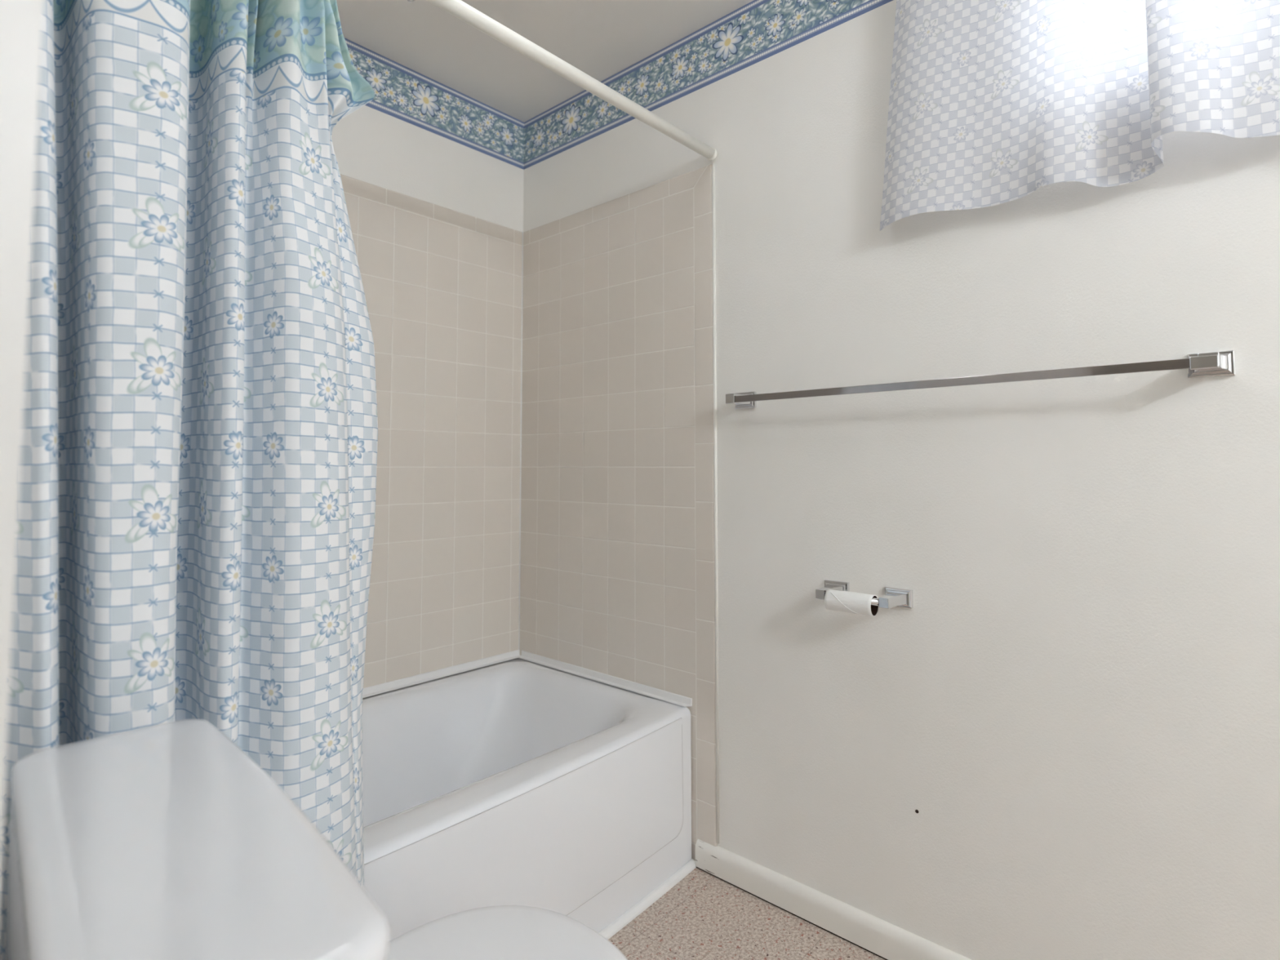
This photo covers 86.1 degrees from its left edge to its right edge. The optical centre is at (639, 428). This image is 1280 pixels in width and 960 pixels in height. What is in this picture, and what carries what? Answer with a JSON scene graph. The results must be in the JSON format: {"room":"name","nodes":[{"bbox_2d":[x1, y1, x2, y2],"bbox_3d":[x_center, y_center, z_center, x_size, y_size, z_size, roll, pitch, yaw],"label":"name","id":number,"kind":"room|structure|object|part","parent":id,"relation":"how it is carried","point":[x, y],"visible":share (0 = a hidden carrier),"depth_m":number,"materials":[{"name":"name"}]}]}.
{"room":"bathroom","nodes":[
{"label":"bathroom","id":0,"kind":"room"},
{"bbox_2d":[0,0,43,875],"bbox_3d":[-0.034,-0.086,0.016,3.676,2.247,0.120,-3,-4,42],"label":"wall","id":1,"kind":"structure","parent":0,"point":[20,20],"depth_m":0.32,"materials":[{"name":"white paint"}]},
{"bbox_2d":[426,0,717,160],"bbox_3d":[-0.280,-0.766,1.313,0.032,0.032,1.424,-3,-4,42],"label":"shower curtain rod","id":2,"kind":"object","parent":1,"relation":"attached to","point":[462,11],"visible":1,"depth_m":1.44,"materials":[{"name":"white metal"}]},
{"bbox_2d":[0,0,415,959],"bbox_3d":[-0.594,0.088,0.911,0.209,1.787,0.620,-3,-4,42],"label":"shower curtain","id":3,"kind":"object","parent":2,"relation":"hanging from","point":[197,510],"visible":0.85,"depth_m":0.90,"materials":[{"name":"fabric"}]},
{"bbox_2d":[331,105,524,688],"bbox_3d":[-0.967,0.013,1.810,0.129,2.247,1.552,-3,-4,42],"label":"wall","id":4,"kind":"structure","parent":0,"point":[436,221],"depth_m":2.11,"materials":[{"name":"tile"}]},
{"bbox_2d":[344,37,524,169],"bbox_3d":[-0.886,-1.023,1.875,0.001,0.170,1.431,-3,-4,42],"label":"trim","id":5,"kind":"structure","parent":4,"relation":"attached to","point":[402,92],"depth_m":2.15,"materials":[{"name":"paper"}]},
{"bbox_2d":[362,649,521,697],"bbox_3d":[-0.875,0.722,1.767,0.016,0.021,1.424,-3,-4,42],"label":"trim","id":6,"kind":"structure","parent":4,"relation":"attached to","point":[416,679],"depth_m":2.07,"materials":[{"name":"white plastic"}]},
{"bbox_2d":[336,0,753,122],"bbox_3d":[-0.004,-1.251,0.205,3.796,0.100,2.996,-3,-4,42],"label":"ceiling","id":7,"kind":"structure","parent":0,"point":[600,38],"depth_m":1.93,"materials":[{"name":"white paint"}]},
{"bbox_2d":[608,867,884,959],"bbox_3d":[-0.002,1.092,0.076,3.796,0.100,2.996,-3,-4,42],"label":"floor","id":8,"kind":"structure","parent":0,"point":[704,916],"depth_m":1.53,"materials":[{"name":"carpet"}]},
{"bbox_2d":[5,718,627,959],"bbox_3d":[-0.239,0.692,0.661,0.509,0.764,0.594,-3,-4,42],"label":"toilet","id":9,"kind":"object","parent":8,"relation":"on","point":[166,841],"visible":1,"depth_m":0.49,"materials":[{"name":"white ceramic"}]},
{"bbox_3d":[-0.373,0.507,0.522,0.157,0.348,0.490,3,-4,-44],"label":"tank","id":10,"kind":"part","parent":9,"relation":"part of","materials":[{"name":"white ceramic"}]},
{"bbox_3d":[-0.370,0.318,0.535,0.170,0.030,0.503,3,-4,-44],"label":"tank lid","id":11,"kind":"part","parent":9,"relation":"part of","materials":[{"name":"white ceramic"}]},
{"bbox_3d":[-0.188,0.653,0.756,0.366,0.022,0.388,-3,-4,42],"label":"seat lid","id":12,"kind":"part","parent":9,"relation":"part of","materials":[{"name":"white plastic"}]},
{"bbox_2d":[362,657,691,941],"bbox_3d":[-0.595,0.920,1.504,0.760,0.401,1.416,-3,-4,42],"label":"bathtub","id":13,"kind":"object","parent":8,"relation":"on","point":[517,781],"visible":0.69,"depth_m":1.60,"materials":[{"name":"white ceramic"}]},
{"bbox_2d":[599,858,696,939],"bbox_3d":[-0.315,1.100,1.254,0.043,0.014,1.401,-3,-4,42],"label":"trim","id":14,"kind":"structure","parent":13,"relation":"attached to","point":[614,927],"depth_m":1.62,"materials":[{"name":"white plastic"}]},
{"bbox_2d":[520,0,1279,959],"bbox_3d":[0.955,-0.021,1.208,3.796,2.247,0.127,-3,-4,42],"label":"wall","id":15,"kind":"structure","parent":0,"point":[1066,746],"depth_m":1.43,"materials":[{"name":"paint"}]},
{"bbox_2d":[518,650,692,706],"bbox_3d":[-0.134,0.737,2.047,0.714,0.021,0.016,-3,-4,42],"label":"trim","id":16,"kind":"structure","parent":15,"relation":"attached to","point":[653,692],"depth_m":2.01,"materials":[{"name":"white plastic"}]},
{"bbox_2d":[524,0,893,168],"bbox_3d":[0.916,-1.060,1.222,3.556,0.170,0.001,-3,-4,42],"label":"trim","id":17,"kind":"structure","parent":15,"relation":"attached to","point":[757,30],"depth_m":1.91,"materials":[{"name":"paper"}]},
{"bbox_2d":[695,839,971,959],"bbox_3d":[1.192,1.049,0.847,2.802,0.070,0.018,-3,-4,42],"label":"baseboard","id":18,"kind":"structure","parent":15,"relation":"attached to","point":[886,940],"depth_m":1.54,"materials":[{"name":"paint"}]},
{"bbox_2d":[815,579,913,608],"bbox_3d":[0.475,0.361,1.483,0.199,0.038,0.086,-3,-4,42],"label":"toilet paper holder","id":19,"kind":"object","parent":15,"relation":"attached to","point":[893,597],"visible":0.82,"depth_m":1.45,"materials":[{"name":"silver metal"}]},
{"bbox_3d":[0.417,0.364,1.526,0.039,0.021,0.072,-3,-4,42],"label":"post","id":20,"kind":"part","parent":19,"relation":"part of","materials":[{"name":"silver metal"}]},
{"bbox_2d":[824,589,878,616],"bbox_3d":[0.449,0.369,1.458,0.103,0.045,0.043,-3,-4,42],"label":"toilet paper roll","id":21,"kind":"object","parent":19,"relation":"on","point":[854,602],"visible":0.97,"depth_m":1.44,"materials":[{"name":"white paper"}]},
{"bbox_3d":[0.523,0.358,1.431,0.039,0.021,0.072,-3,-4,42],"label":"post","id":22,"kind":"part","parent":19,"relation":"part of","materials":[{"name":"silver metal"}]},
{"bbox_2d":[725,350,1235,408],"bbox_3d":[0.586,-0.091,1.416,0.972,0.040,0.074,-3,-4,42],"label":"towel bar","id":23,"kind":"object","parent":15,"relation":"attached to","point":[1221,363],"visible":1,"depth_m":1.25,"materials":[{"name":"silver metal"}]},
{"bbox_3d":[0.242,-0.074,1.715,0.042,0.023,0.060,-3,-4,42],"label":"post","id":24,"kind":"part","parent":23,"relation":"part of","materials":[{"name":"silver metal"}]},
{"bbox_3d":[0.921,-0.108,1.108,0.042,0.023,0.060,-3,-4,42],"label":"post","id":25,"kind":"part","parent":23,"relation":"part of","materials":[{"name":"silver metal"}]},
{"bbox_3d":[0.934,-1.014,1.161,1.052,0.012,0.064,-3,-4,42],"label":"curtain rod","id":26,"kind":"object","parent":15,"relation":"attached to","visible":0},
{"bbox_2d":[880,0,1279,231],"bbox_3d":[0.889,-0.717,1.135,1.045,0.568,0.074,-3,-4,42],"label":"window curtain","id":27,"kind":"object","parent":26,"relation":"hanging from","point":[992,102],"visible":1,"depth_m":1.25,"materials":[{"name":"fabric"}]}
]}

